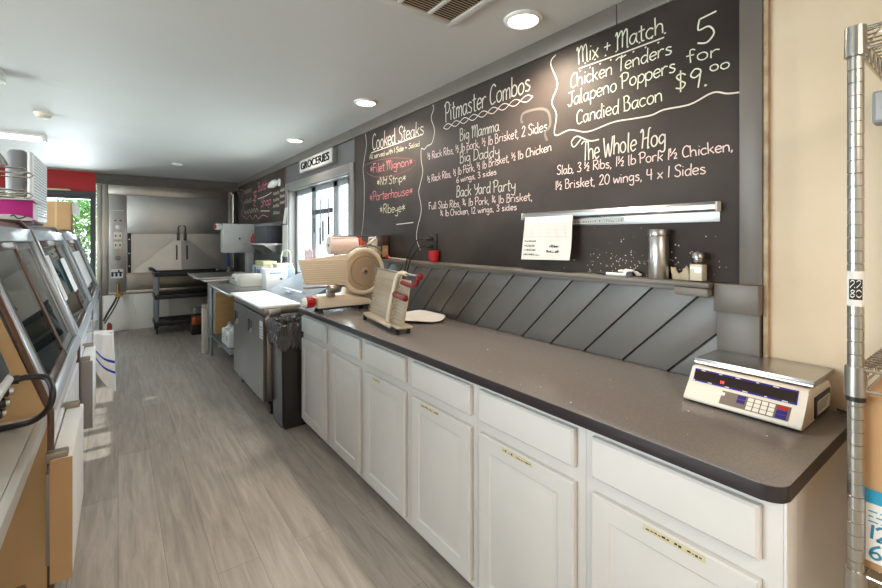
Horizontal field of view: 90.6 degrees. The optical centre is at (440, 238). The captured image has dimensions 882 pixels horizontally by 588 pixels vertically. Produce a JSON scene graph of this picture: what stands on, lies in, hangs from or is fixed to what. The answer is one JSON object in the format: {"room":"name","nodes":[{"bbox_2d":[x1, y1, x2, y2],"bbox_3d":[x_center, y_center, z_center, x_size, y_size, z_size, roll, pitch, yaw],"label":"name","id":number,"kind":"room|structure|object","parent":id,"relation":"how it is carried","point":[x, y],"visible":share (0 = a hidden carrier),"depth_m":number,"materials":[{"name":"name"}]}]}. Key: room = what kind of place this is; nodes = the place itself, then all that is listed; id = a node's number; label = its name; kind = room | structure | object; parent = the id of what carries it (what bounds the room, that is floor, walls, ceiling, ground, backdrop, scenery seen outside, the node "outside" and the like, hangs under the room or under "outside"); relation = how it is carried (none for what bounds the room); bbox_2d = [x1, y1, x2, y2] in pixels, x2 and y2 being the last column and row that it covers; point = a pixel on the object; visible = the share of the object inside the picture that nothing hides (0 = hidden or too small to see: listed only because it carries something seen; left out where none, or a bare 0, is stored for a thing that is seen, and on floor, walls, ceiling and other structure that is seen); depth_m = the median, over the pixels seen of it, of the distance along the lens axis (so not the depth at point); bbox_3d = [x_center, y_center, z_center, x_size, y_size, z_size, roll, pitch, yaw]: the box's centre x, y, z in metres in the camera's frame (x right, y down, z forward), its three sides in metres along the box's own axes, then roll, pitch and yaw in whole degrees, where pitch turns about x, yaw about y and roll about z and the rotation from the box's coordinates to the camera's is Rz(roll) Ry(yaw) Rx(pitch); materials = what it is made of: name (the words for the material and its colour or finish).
{"room":"food shop","nodes":[
{"label":"food shop","id":0,"kind":"room"},
{"bbox_2d":[0,168,238,191],"bbox_3d":[-5.554,0.210,6.437,4.735,2.430,0.124,0,0,-37],"label":"wall","id":1,"kind":"structure","parent":0,"point":[62,179],"depth_m":6.74,"materials":[{"name":"red paint"}]},
{"bbox_2d":[47,190,95,277],"bbox_3d":[-5.541,0.360,6.399,0.750,2.130,0.160,0,0,-37],"label":"door frame","id":2,"kind":"structure","parent":1,"relation":"in","point":[57,194],"depth_m":6.55,"materials":[{"name":"grey"}]},
{"bbox_2d":[54,324,473,587],"bbox_3d":[-2.581,1.475,2.506,5.035,0.100,11.700,0,0,-37],"label":"floor","id":3,"kind":"structure","parent":0,"point":[190,480],"depth_m":2.41,"materials":[{"name":"grey wood"}]},
{"bbox_2d":[0,415,46,587],"bbox_3d":[-1.235,1.025,0.725,0.717,0.800,1.535,0,0,-37],"label":"steel table","id":4,"kind":"object","parent":3,"relation":"on","point":[19,447],"visible":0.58,"depth_m":1.24,"materials":[{"name":"silver metal"}]},
{"bbox_2d":[0,351,13,418],"bbox_3d":[-1.434,0.425,1.159,0.395,0.400,0.370,0,0,-37],"label":"scale","id":5,"kind":"object","parent":4,"relation":"on","point":[6,380],"visible":1,"depth_m":1.36,"materials":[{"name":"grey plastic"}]},
{"bbox_2d":[0,374,55,431],"bbox_3d":[-1.564,0.534,1.297,0.639,0.181,0.076,0,0,-35],"label":"power cord","id":6,"kind":"object","parent":4,"relation":"on","point":[49,381],"visible":0.91,"depth_m":1.44,"materials":[{"name":"black plastic"}]},
{"bbox_2d":[0,219,82,587],"bbox_3d":[-2.119,0.651,1.813,0.992,1.548,1.472,0,0,-37],"label":"case","id":7,"kind":"object","parent":3,"relation":"on","point":[38,334],"visible":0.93,"depth_m":1.56,"materials":[{"name":"silver metal"}]},
{"bbox_2d":[0,166,33,198],"bbox_3d":[-2.385,-0.215,2.116,0.584,0.300,0.210,0,0,-37],"label":"wire rack","id":8,"kind":"object","parent":7,"relation":"on","point":[15,172],"visible":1,"depth_m":2.20,"materials":[{"name":"silver metal"}]},
{"bbox_2d":[0,153,8,165],"bbox_3d":[-2.319,-0.432,2.140,0.261,0.138,0.202,0,0,-37],"label":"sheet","id":9,"kind":"object","parent":8,"relation":"on","point":[2,159],"visible":0.96,"depth_m":2.22,"materials":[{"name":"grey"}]},
{"bbox_2d":[7,291,69,373],"bbox_3d":[-2.180,0.472,1.840,0.885,0.354,1.312,0,0,-37],"label":"shelf","id":10,"kind":"object","parent":7,"relation":"attached to","point":[43,326],"depth_m":2.08,"materials":[{"name":"grey"}]},
{"bbox_2d":[50,404,82,584],"bbox_3d":[-1.490,0.966,1.748,0.059,0.419,0.618,0,0,-37],"label":"shelf","id":11,"kind":"object","parent":7,"relation":"attached to","point":[66,468],"depth_m":1.51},
{"bbox_2d":[17,220,95,429],"bbox_3d":[-3.078,0.651,3.109,0.992,1.548,1.728,0,0,-37],"label":"case","id":12,"kind":"object","parent":3,"relation":"on","point":[79,305],"visible":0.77,"depth_m":2.99,"materials":[{"name":"grey metal"}]},
{"bbox_2d":[0,195,41,221],"bbox_3d":[-2.530,-0.183,2.587,0.223,0.153,0.230,0,0,-37],"label":"carton","id":13,"kind":"object","parent":12,"relation":"on","point":[25,210],"visible":0.97,"depth_m":2.54,"materials":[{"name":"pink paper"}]},
{"bbox_2d":[5,149,46,225],"bbox_3d":[-2.823,-0.329,2.981,0.131,0.462,0.690,0,0,-37],"label":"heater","id":14,"kind":"object","parent":12,"relation":"on","point":[36,185],"visible":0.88,"depth_m":2.74,"materials":[{"name":"white metal"}]},
{"bbox_2d":[27,152,46,223],"bbox_3d":[-2.782,-0.333,3.010,0.031,0.435,0.680,0,0,-37],"label":"grille","id":15,"kind":"object","parent":14,"relation":"attached to","point":[37,184],"depth_m":2.93,"materials":[{"name":"grey"}]},
{"bbox_2d":[45,255,67,300],"bbox_3d":[-2.375,0.241,2.696,0.096,0.280,0.160,0,0,-37],"label":"paper sheet","id":16,"kind":"object","parent":12,"relation":"attached to","point":[47,257],"visible":1,"depth_m":2.69,"materials":[{"name":"grey"}]},
{"bbox_2d":[60,258,77,291],"bbox_3d":[-2.796,0.267,3.280,0.084,0.247,0.280,0,0,-37],"label":"paper sheet","id":17,"kind":"object","parent":12,"relation":"attached to","point":[62,260],"visible":1,"depth_m":3.27,"materials":[{"name":"grey"}]},
{"bbox_2d":[80,345,95,429],"bbox_3d":[-2.344,0.966,2.902,0.059,0.419,0.505,0,0,-37],"label":"shelf","id":18,"kind":"object","parent":12,"relation":"attached to","point":[87,352],"depth_m":2.71,"materials":[{"name":"white"}]},
{"bbox_2d":[87,320,112,333],"bbox_3d":[-2.876,0.737,3.622,0.749,0.018,0.137,0,0,44],"label":"grab rail","id":19,"kind":"object","parent":12,"relation":"attached to","point":[96,321],"visible":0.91,"depth_m":3.61,"materials":[{"name":"silver metal"}]},
{"bbox_2d":[93,330,115,390],"bbox_3d":[-2.611,0.946,3.384,0.186,0.460,0.106,0,0,-14],"label":"towel","id":20,"kind":"object","parent":19,"relation":"hanging from","point":[103,340],"visible":0.91,"depth_m":3.36,"materials":[{"name":"white fabric"}]},
{"bbox_2d":[53,229,99,330],"bbox_3d":[-4.140,0.651,4.498,0.939,1.548,1.746,0,0,-37],"label":"case","id":21,"kind":"object","parent":3,"relation":"on","point":[72,240],"visible":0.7,"depth_m":4.92,"materials":[{"name":"grey metal"}]},
{"bbox_2d":[39,201,79,229],"bbox_3d":[-4.328,-0.259,4.963,0.351,0.313,0.372,0,0,-37],"label":"carton","id":22,"kind":"object","parent":21,"relation":"on","point":[59,214],"visible":0.8,"depth_m":4.83,"materials":[{"name":"brown cardboard"}]},
{"bbox_2d":[72,251,91,286],"bbox_3d":[-3.638,0.290,4.430,0.113,0.332,0.850,0,0,-37],"label":"paper sheet","id":23,"kind":"object","parent":21,"relation":"attached to","point":[76,254],"visible":1,"depth_m":4.38,"materials":[{"name":"grey"}]},
{"bbox_2d":[96,184,236,330],"bbox_3d":[-4.667,0.291,7.510,1.962,2.268,0.975,0,0,-37],"label":"smoker","id":24,"kind":"object","parent":3,"relation":"on","point":[138,228],"visible":0.87,"depth_m":7.01,"materials":[{"name":"metal"}]},
{"bbox_2d":[103,284,122,323],"bbox_3d":[-4.935,0.963,6.562,0.103,0.556,0.389,0,0,-6],"label":"gas valve","id":25,"kind":"object","parent":24,"relation":"attached to","point":[117,295],"visible":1,"depth_m":6.59,"materials":[{"name":"gold metal"}]},
{"bbox_2d":[148,267,224,333],"bbox_3d":[-4.044,0.931,6.947,1.022,0.985,0.568,0,0,-37],"label":"utility cart","id":26,"kind":"object","parent":3,"relation":"on","point":[158,321],"visible":0.57,"depth_m":6.75,"materials":[{"name":"black plastic"}]},
{"bbox_2d":[152,313,200,326],"bbox_3d":[-4.019,1.272,6.966,0.960,0.065,0.530,0,0,-37],"label":"tray","id":27,"kind":"object","parent":26,"relation":"on","point":[177,319],"depth_m":6.80,"materials":[{"name":"black plastic"}]},
{"bbox_2d":[152,289,207,299],"bbox_3d":[-4.019,0.873,6.966,0.960,0.065,0.530,0,0,-37],"label":"tray","id":28,"kind":"object","parent":26,"relation":"on","point":[199,292],"depth_m":6.82,"materials":[{"name":"black plastic"}]},
{"bbox_2d":[152,268,224,276],"bbox_3d":[-4.019,0.532,6.966,0.960,0.065,0.530,0,0,-37],"label":"tray","id":29,"kind":"object","parent":26,"relation":"on","point":[156,273],"depth_m":6.81,"materials":[{"name":"black plastic"}]},
{"bbox_2d":[190,306,201,334],"bbox_3d":[-3.666,1.224,6.556,0.160,0.398,0.160,0,0,-37],"label":"tub","id":30,"kind":"object","parent":3,"relation":"on","point":[195,326],"visible":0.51,"depth_m":6.49,"materials":[{"name":"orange plastic"}]},
{"bbox_2d":[201,304,208,353],"bbox_3d":[-2.962,1.118,5.472,0.076,0.615,0.141,0,0,-37],"label":"box","id":31,"kind":"object","parent":3,"relation":"on","point":[204,311],"visible":1,"depth_m":5.43,"materials":[{"name":"metal"}]},
{"bbox_2d":[187,224,254,347],"bbox_3d":[-2.960,0.603,6.083,0.917,1.645,1.100,0,0,-37],"label":"saw","id":32,"kind":"object","parent":3,"relation":"on","point":[233,236],"visible":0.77,"depth_m":6.30,"materials":[{"name":"grey metal"}]},
{"bbox_2d":[187,271,240,279],"bbox_3d":[-3.031,0.501,6.011,0.717,0.039,1.032,0,0,-37],"label":"tray","id":33,"kind":"object","parent":32,"relation":"on","point":[227,275],"depth_m":5.85,"materials":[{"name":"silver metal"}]},
{"bbox_2d":[209,283,265,376],"bbox_3d":[-2.181,0.990,5.142,0.825,0.870,1.180,0,0,-37],"label":"work table","id":34,"kind":"object","parent":3,"relation":"on","point":[226,289],"visible":0.34,"depth_m":5.01,"materials":[{"name":"silver metal"}]},
{"bbox_2d":[215,292,234,333],"bbox_3d":[-2.483,0.909,5.533,0.685,0.507,0.018,0,0,-37],"label":"wood panel","id":35,"kind":"object","parent":34,"relation":"on","point":[224,305],"visible":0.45,"depth_m":5.37,"materials":[{"name":"brown wood"}]},
{"bbox_2d":[222,321,231,343],"bbox_3d":[-2.378,1.048,4.908,0.141,0.234,0.170,0,0,-37],"label":"jug","id":36,"kind":"object","parent":34,"relation":"on","point":[229,326],"visible":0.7,"depth_m":4.85,"materials":[{"name":"white plastic"}]},
{"bbox_2d":[226,325,233,347],"bbox_3d":[-2.248,1.048,4.731,0.141,0.234,0.170,0,0,-37],"label":"jug","id":37,"kind":"object","parent":34,"relation":"on","point":[229,333],"visible":0.59,"depth_m":4.65,"materials":[{"name":"white plastic"}]},
{"bbox_2d":[229,272,261,286],"bbox_3d":[-2.382,0.479,5.294,0.248,0.148,0.625,0,0,-37],"label":"printer","id":38,"kind":"object","parent":34,"relation":"on","point":[241,279],"visible":0.98,"depth_m":5.07,"materials":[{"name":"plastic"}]},
{"bbox_2d":[252,265,268,273],"bbox_3d":[-2.232,0.445,5.533,0.202,0.219,0.450,0,0,-37],"label":"food box","id":39,"kind":"object","parent":34,"relation":"on","point":[255,268],"visible":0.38,"depth_m":5.44,"materials":[{"name":"cardboard"}]},
{"bbox_2d":[255,260,276,265],"bbox_3d":[-2.210,0.304,5.506,0.160,0.059,0.380,0,0,-37],"label":"food box","id":40,"kind":"object","parent":39,"relation":"on","point":[257,262],"visible":0.84,"depth_m":5.37,"materials":[{"name":"cardboard"}]},
{"bbox_2d":[261,268,288,289],"bbox_3d":[-1.855,0.441,4.866,0.250,0.226,0.186,0,0,-37],"label":"storage bin","id":41,"kind":"object","parent":34,"relation":"on","point":[271,277],"visible":0.91,"depth_m":4.79,"materials":[{"name":"white plastic"}]},
{"bbox_2d":[272,263,292,267],"bbox_3d":[-1.926,0.424,5.281,0.190,0.259,0.220,0,0,-37],"label":"food box","id":42,"kind":"object","parent":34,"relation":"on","point":[275,265],"visible":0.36,"depth_m":5.20,"materials":[{"name":"cardboard"}]},
{"bbox_2d":[281,250,294,278],"bbox_3d":[-1.782,0.338,5.007,0.236,0.432,0.093,0,0,26],"label":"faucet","id":43,"kind":"object","parent":34,"relation":"on","point":[291,272],"visible":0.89,"depth_m":4.95,"materials":[{"name":"silver"}]},
{"bbox_2d":[287,265,294,278],"bbox_3d":[-1.718,0.424,4.975,0.094,0.260,0.094,0,0,-37],"label":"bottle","id":44,"kind":"object","parent":34,"relation":"on","point":[291,272],"depth_m":4.94,"materials":[{"name":"white"}]},
{"bbox_2d":[231,273,341,413],"bbox_3d":[-1.462,0.902,4.162,0.795,1.045,1.210,0,0,-37],"label":"refrigerator","id":45,"kind":"object","parent":3,"relation":"on","point":[253,310],"visible":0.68,"depth_m":3.81,"materials":[{"name":"metal"}]},
{"bbox_2d":[267,315,306,429],"bbox_3d":[-1.141,1.021,3.424,0.353,0.803,0.344,0,0,-37],"label":"trash can","id":46,"kind":"object","parent":3,"relation":"on","point":[285,335],"visible":0.54,"depth_m":3.28,"materials":[{"name":"black plastic"}]},
{"bbox_2d":[302,315,330,446],"bbox_3d":[-0.646,0.987,3.238,0.618,0.877,0.525,0,0,-37],"label":"base cabinet","id":47,"kind":"object","parent":3,"relation":"on","point":[316,341],"visible":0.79,"depth_m":3.01,"materials":[{"name":"white paint"}]},
{"bbox_2d":[331,325,364,479],"bbox_3d":[-0.345,0.987,2.832,0.618,0.877,0.484,0,0,-37],"label":"base cabinet","id":48,"kind":"object","parent":3,"relation":"on","point":[347,349],"visible":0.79,"depth_m":2.60,"materials":[{"name":"white paint"}]},
{"bbox_2d":[365,339,410,524],"bbox_3d":[-0.056,0.987,2.441,0.619,0.877,0.486,0,0,-37],"label":"base cabinet","id":49,"kind":"object","parent":3,"relation":"on","point":[387,371],"visible":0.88,"depth_m":2.21,"materials":[{"name":"white paint"}]},
{"bbox_2d":[411,358,477,587],"bbox_3d":[0.231,0.987,2.053,0.619,0.877,0.478,0,0,-37],"label":"base cabinet","id":50,"kind":"object","parent":3,"relation":"on","point":[444,405],"visible":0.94,"depth_m":1.82,"materials":[{"name":"white paint"}]},
{"bbox_2d":[478,385,585,587],"bbox_3d":[0.518,0.987,1.665,0.619,0.877,0.485,0,0,-37],"label":"base cabinet","id":51,"kind":"object","parent":3,"relation":"on","point":[532,461],"visible":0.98,"depth_m":1.46,"materials":[{"name":"white paint"}]},
{"bbox_2d":[586,429,846,587],"bbox_3d":[0.808,0.987,1.275,0.619,0.877,0.486,0,0,-37],"label":"base cabinet","id":52,"kind":"object","parent":3,"relation":"on","point":[652,522],"visible":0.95,"depth_m":1.08,"materials":[{"name":"white paint"}]},
{"bbox_2d":[298,304,846,503],"bbox_3d":[0.066,0.529,2.263,0.634,0.036,2.966,0,0,-37],"label":"countertop","id":53,"kind":"structure","parent":52,"relation":"on","point":[643,408],"depth_m":1.37,"materials":[{"name":"grey laminate"}]},
{"bbox_2d":[298,245,384,312],"bbox_3d":[-0.716,0.276,3.117,0.646,0.470,0.198,0,0,-37],"label":"meat slicer","id":54,"kind":"object","parent":53,"relation":"on","point":[353,271],"visible":0.94,"depth_m":3.07,"materials":[{"name":"beige metal"}]},
{"bbox_2d":[298,254,347,284],"bbox_3d":[-0.799,0.216,2.983,0.354,0.217,0.025,0,0,-37],"label":"tray","id":55,"kind":"object","parent":54,"relation":"on","point":[329,270],"depth_m":2.98,"materials":[{"name":"beige metal"}]},
{"bbox_2d":[326,235,376,304],"bbox_3d":[-0.694,0.242,3.369,0.426,0.538,0.258,0,0,-37],"label":"dispenser","id":56,"kind":"object","parent":53,"relation":"on","point":[335,244],"visible":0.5,"depth_m":3.23,"materials":[{"name":"brown plastic"}]},
{"bbox_2d":[363,266,422,334],"bbox_3d":[-0.299,0.342,2.518,0.115,0.338,0.678,0,0,-28],"label":"carriage","id":57,"kind":"object","parent":53,"relation":"on","point":[390,297],"visible":1,"depth_m":2.46,"materials":[{"name":"beige metal"}]},
{"bbox_2d":[402,236,432,277],"bbox_3d":[-0.244,0.243,3.047,0.438,0.522,0.047,0,0,30],"label":"power cord","id":58,"kind":"object","parent":53,"relation":"on","point":[430,238],"visible":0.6,"depth_m":2.98,"materials":[{"name":"black plastic"}]},
{"bbox_2d":[403,244,432,278],"bbox_3d":[-0.215,0.268,3.022,0.362,0.472,0.057,0,0,30],"label":"power cord","id":59,"kind":"object","parent":53,"relation":"on","point":[427,245],"visible":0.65,"depth_m":2.95,"materials":[{"name":"black plastic"}]},
{"bbox_2d":[405,310,444,321],"bbox_3d":[-0.145,0.495,2.792,0.310,0.026,0.400,0,0,-37],"label":"serving tray","id":60,"kind":"object","parent":53,"relation":"on","point":[416,315],"visible":0.78,"depth_m":2.82,"materials":[{"name":"plastic"}]},
{"bbox_2d":[683,349,833,430],"bbox_3d":[0.973,0.450,1.348,0.291,0.122,0.308,0,0,-37],"label":"scale","id":61,"kind":"object","parent":53,"relation":"on","point":[788,394],"visible":0.98,"depth_m":1.28,"materials":[{"name":"beige plastic"}]},
{"bbox_2d":[844,22,881,587],"bbox_3d":[1.297,0.503,0.653,0.553,1.844,0.940,0,0,-37],"label":"wire shelving","id":62,"kind":"object","parent":3,"relation":"on","point":[858,51],"visible":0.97,"depth_m":0.85,"materials":[{"name":"silver metal"}]},
{"bbox_2d":[864,378,881,572],"bbox_3d":[1.146,0.481,0.823,0.439,0.342,0.439,0,0,-37],"label":"carton","id":63,"kind":"object","parent":62,"relation":"on","point":[873,407],"visible":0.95,"depth_m":0.86,"materials":[{"name":"brown cardboard"}]},
{"bbox_2d":[0,0,623,182],"bbox_3d":[-2.581,-1.055,2.506,5.035,0.100,11.700,0,0,-37],"label":"ceiling","id":64,"kind":"structure","parent":0,"point":[217,89],"depth_m":2.60,"materials":[{"name":"paint"}]},
{"bbox_2d":[0,68,6,84],"bbox_3d":[-3.116,-0.975,2.259,1.220,0.060,0.150,0,0,-37],"label":"fluorescent fixture","id":65,"kind":"object","parent":64,"relation":"attached to","point":[3,77],"visible":1,"depth_m":2.62,"materials":[{"name":"white paint"}]},
{"bbox_2d":[0,130,47,142],"bbox_3d":[-4.344,-0.975,3.901,1.220,0.060,0.150,0,0,-37],"label":"fluorescent fixture","id":66,"kind":"object","parent":64,"relation":"attached to","point":[3,134],"visible":1,"depth_m":4.12,"materials":[{"name":"white paint"}]},
{"bbox_2d":[0,133,42,141],"bbox_3d":[-4.348,-0.966,3.898,1.170,0.033,0.120,0,0,-37],"label":"diffuser","id":67,"kind":"object","parent":66,"relation":"attached to","point":[17,136],"depth_m":4.13,"materials":[{"name":"white"}]},
{"bbox_2d":[33,111,52,118],"bbox_3d":[-3.177,-0.983,3.483,0.120,0.042,0.120,0,0,-37],"label":"smoke detector","id":68,"kind":"object","parent":64,"relation":"attached to","point":[39,114],"visible":1,"depth_m":3.45,"materials":[{"name":"beige plastic"}]},
{"bbox_2d":[286,138,303,142],"bbox_3d":[-1.482,-0.998,4.428,0.176,0.013,0.176,0,0,-37],"label":"recessed light","id":69,"kind":"object","parent":64,"relation":"in","point":[293,140],"visible":1,"depth_m":4.40,"materials":[{"name":"white plastic"}]},
{"bbox_2d":[354,98,377,106],"bbox_3d":[-0.551,-0.998,3.201,0.176,0.013,0.176,0,0,-37],"label":"recessed light","id":70,"kind":"object","parent":64,"relation":"in","point":[364,102],"visible":1,"depth_m":3.18,"materials":[{"name":"white plastic"}]},
{"bbox_2d":[379,0,493,26],"bbox_3d":[-0.006,-0.999,1.604,0.620,0.012,0.645,0,0,-37],"label":"ceiling vent","id":71,"kind":"object","parent":64,"relation":"in","point":[450,13],"visible":1,"depth_m":1.88,"materials":[{"name":"metal"}]},
{"bbox_2d":[504,9,542,29],"bbox_3d":[0.375,-0.998,1.992,0.176,0.013,0.176,0,0,-37],"label":"recessed light","id":72,"kind":"object","parent":64,"relation":"in","point":[522,19],"visible":1,"depth_m":1.97,"materials":[{"name":"white plastic"}]},
{"bbox_2d":[237,0,881,587],"bbox_3d":[-0.654,0.210,3.933,0.160,2.430,11.500,0,0,-37],"label":"wall","id":73,"kind":"structure","parent":0,"point":[808,66],"depth_m":1.35,"materials":[{"name":"beige paint"}]},
{"bbox_2d":[239,168,285,223],"bbox_3d":[-2.779,-0.576,6.657,0.010,0.682,2.712,0,0,-37],"label":"chalkboard","id":74,"kind":"object","parent":73,"relation":"attached to","point":[258,203],"visible":0.95,"depth_m":6.44,"materials":[{"name":"paint"}]},
{"bbox_2d":[268,179,280,187],"bbox_3d":[-2.244,-0.741,5.836,0.109,0.118,0.311,0,0,-37],"label":"wall lamp","id":75,"kind":"object","parent":74,"relation":"attached to","point":[274,183],"visible":1,"depth_m":5.76,"materials":[{"name":"white plastic"}]},
{"bbox_2d":[244,243,282,255],"bbox_3d":[-2.436,0.141,5.986,0.259,0.168,1.080,0,0,-37],"label":"wall shelf","id":76,"kind":"object","parent":73,"relation":"attached to","point":[276,247],"visible":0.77,"depth_m":5.75,"materials":[{"name":"silver metal"}]},
{"bbox_2d":[254,223,281,242],"bbox_3d":[-2.358,-0.072,5.919,0.195,0.256,0.650,0,0,-37],"label":"storage box","id":77,"kind":"object","parent":76,"relation":"on","point":[263,233],"visible":0.89,"depth_m":5.69,"materials":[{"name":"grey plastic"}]},
{"bbox_2d":[300,147,336,173],"bbox_3d":[-1.332,-0.827,4.663,0.060,0.148,0.960,0,0,-37],"label":"sign","id":78,"kind":"object","parent":73,"relation":"attached to","point":[327,157],"visible":1,"depth_m":4.53,"materials":[{"name":"grey"}]},
{"bbox_2d":[285,162,353,274],"bbox_3d":[-1.332,-0.075,4.806,0.210,1.250,2.000,0,0,-37],"label":"window","id":79,"kind":"structure","parent":73,"relation":"in","point":[343,175],"depth_m":5.01,"materials":[{"name":"grey plastic"}]},
{"bbox_2d":[282,225,287,256],"bbox_3d":[-1.982,0.025,5.531,0.013,0.400,0.210,0,0,-37],"label":"paper note","id":80,"kind":"object","parent":79,"relation":"attached to","point":[285,227],"visible":0.94,"depth_m":5.52,"materials":[{"name":"paper"}]},
{"bbox_2d":[305,249,312,258],"bbox_3d":[-1.518,0.281,4.999,0.070,0.342,0.261,0,0,-37],"label":"snack bag","id":81,"kind":"object","parent":79,"relation":"on","point":[308,253],"visible":0.33,"depth_m":4.96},
{"bbox_2d":[312,208,332,214],"bbox_3d":[-1.315,-0.305,4.819,0.012,0.050,0.590,0,0,-37],"label":"bar","id":82,"kind":"object","parent":79,"relation":"attached to","point":[326,209],"visible":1,"depth_m":4.79,"materials":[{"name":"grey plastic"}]},
{"bbox_2d":[313,200,314,231],"bbox_3d":[-1.446,-0.260,4.977,0.018,0.370,0.026,0,0,-37],"label":"knife","id":83,"kind":"object","parent":82,"relation":"attached to","point":[314,200],"visible":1,"depth_m":4.97,"materials":[{"name":"silver metal"}]},
{"bbox_2d":[319,194,320,244],"bbox_3d":[-1.338,-0.215,4.832,0.018,0.560,0.030,0,0,-37],"label":"knife","id":84,"kind":"object","parent":82,"relation":"attached to","point":[320,194],"visible":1,"depth_m":4.83,"materials":[{"name":"silver metal"}]},
{"bbox_2d":[322,206,323,240],"bbox_3d":[-1.291,-0.200,4.768,0.018,0.450,0.026,0,0,-37],"label":"knife","id":85,"kind":"object","parent":82,"relation":"attached to","point":[323,206],"visible":1,"depth_m":4.76,"materials":[{"name":"silver metal"}]},
{"bbox_2d":[328,196,329,234],"bbox_3d":[-1.196,-0.260,4.639,0.018,0.430,0.030,0,0,-37],"label":"knife","id":86,"kind":"object","parent":82,"relation":"attached to","point":[328,196],"visible":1,"depth_m":4.63,"materials":[{"name":"silver metal"}]},
{"bbox_2d":[238,0,676,187],"bbox_3d":[-1.269,-0.961,4.608,0.025,0.088,7.864,0,0,-37],"label":"trim","id":87,"kind":"structure","parent":73,"relation":"attached to","point":[624,11],"depth_m":2.40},
{"bbox_2d":[354,0,739,283],"bbox_3d":[0.127,-0.382,2.734,0.010,1.072,3.057,0,0,-37],"label":"chalkboard","id":88,"kind":"object","parent":73,"relation":"attached to","point":[643,110],"visible":1,"depth_m":2.01,"materials":[{"name":"paint"}]},
{"bbox_2d":[430,233,436,250],"bbox_3d":[-0.053,0.021,2.960,0.012,0.117,0.076,0,0,-37],"label":"wall outlet","id":89,"kind":"object","parent":88,"relation":"attached to","point":[434,242],"visible":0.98,"depth_m":2.94,"materials":[{"name":"black plastic"}]},
{"bbox_2d":[521,201,720,225],"bbox_3d":[0.707,-0.099,1.904,0.044,0.073,0.918,0,0,-37],"label":"rail","id":90,"kind":"object","parent":88,"relation":"attached to","point":[698,211],"visible":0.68,"depth_m":1.75,"materials":[{"name":"metal"}]},
{"bbox_2d":[521,215,572,259],"bbox_3d":[0.506,-0.004,2.104,0.032,0.213,0.294,0,0,-37],"label":"paper sheet","id":91,"kind":"object","parent":90,"relation":"hanging from","point":[545,237],"visible":1,"depth_m":2.10,"materials":[{"name":"white"}]},
{"bbox_2d":[383,263,716,375],"bbox_3d":[0.119,0.408,2.740,0.017,0.434,2.938,0,0,-37],"label":"wall paneling","id":92,"kind":"structure","parent":73,"relation":"attached to","point":[660,328],"depth_m":2.01,"materials":[{"name":"grey plastic"}]},
{"bbox_2d":[382,258,718,296],"bbox_3d":[0.082,0.178,2.725,0.094,0.049,2.958,0,0,-37],"label":"trim","id":93,"kind":"structure","parent":73,"relation":"attached to","point":[680,287],"depth_m":1.94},
{"bbox_2d":[376,235,388,258],"bbox_3d":[-0.461,0.061,3.447,0.069,0.185,0.086,0,0,-37],"label":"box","id":94,"kind":"object","parent":93,"relation":"on","point":[382,240],"visible":0.82,"depth_m":3.41,"materials":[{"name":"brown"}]},
{"bbox_2d":[428,251,438,261],"bbox_3d":[-0.049,0.116,2.910,0.072,0.076,0.089,0,0,-4],"label":"cup","id":95,"kind":"object","parent":93,"relation":"on","point":[433,256],"visible":0.99,"depth_m":2.87,"materials":[{"name":"red plastic"}]},
{"bbox_2d":[596,272,625,275],"bbox_3d":[0.718,0.147,1.840,0.013,0.013,0.132,0,0,-39],"label":"marker","id":96,"kind":"object","parent":93,"relation":"on","point":[601,273],"visible":0.97,"depth_m":1.83,"materials":[{"name":"white plastic"}]},
{"bbox_2d":[618,269,641,276],"bbox_3d":[0.782,0.138,1.807,0.039,0.029,0.098,0,0,-37],"label":"crumpled paper","id":97,"kind":"object","parent":93,"relation":"on","point":[637,273],"visible":0.85,"depth_m":1.79,"materials":[{"name":"paper"}]},
{"bbox_2d":[648,229,669,278],"bbox_3d":[0.845,0.058,1.694,0.076,0.192,0.076,0,0,-37],"label":"shaker","id":98,"kind":"object","parent":93,"relation":"on","point":[658,239],"visible":1,"depth_m":1.66,"materials":[{"name":"silver metal"}]},
{"bbox_2d":[671,265,689,279],"bbox_3d":[0.906,0.127,1.648,0.021,0.057,0.066,0,0,-37],"label":"paper","id":99,"kind":"object","parent":93,"relation":"on","point":[685,274],"visible":0.98,"depth_m":1.64,"materials":[{"name":"beige paper"}]},
{"bbox_2d":[690,252,707,281],"bbox_3d":[0.929,0.100,1.574,0.052,0.106,0.050,0,0,-37],"label":"salt shaker","id":100,"kind":"object","parent":93,"relation":"on","point":[698,272],"visible":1,"depth_m":1.56,"materials":[{"name":"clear glass"}]},
{"bbox_2d":[714,282,762,356],"bbox_3d":[1.017,0.333,1.491,0.060,0.356,0.134,0,0,-37],"label":"trim","id":101,"kind":"structure","parent":73,"relation":"attached to","point":[738,307],"depth_m":1.48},
{"bbox_2d":[739,0,762,285],"bbox_3d":[1.051,-0.381,1.475,0.025,1.072,0.067,0,0,-37],"label":"trim","id":102,"kind":"structure","parent":73,"relation":"attached to","point":[750,11],"depth_m":1.47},
{"bbox_2d":[763,0,769,356],"bbox_3d":[1.078,-0.247,1.444,0.018,1.516,0.014,0,0,-37],"label":"trim","id":103,"kind":"structure","parent":73,"relation":"attached to","point":[766,3],"depth_m":1.44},
{"bbox_2d":[872,90,881,125],"bbox_3d":[1.247,-0.365,1.186,0.053,0.090,0.102,0,0,-37],"label":"wall box","id":104,"kind":"object","parent":73,"relation":"attached to","point":[877,95],"visible":1,"depth_m":1.20,"materials":[{"name":"grey plastic"}]},
{"label":"outside","id":105,"kind":"structure","parent":0,"visible":0},
{"bbox_3d":[-5.951,1.610,8.036,28.000,0.130,32.000,0,0,-37],"label":"ground","id":106,"kind":"structure","parent":105,"visible":0},
{"bbox_2d":[57,199,89,260],"bbox_3d":[-7.950,0.253,9.540,1.194,2.592,1.135,0,0,-37],"label":"bush","id":107,"kind":"object","parent":106,"relation":"on","point":[86,209],"visible":0.16,"depth_m":9.43,"materials":[{"name":"green plant"}]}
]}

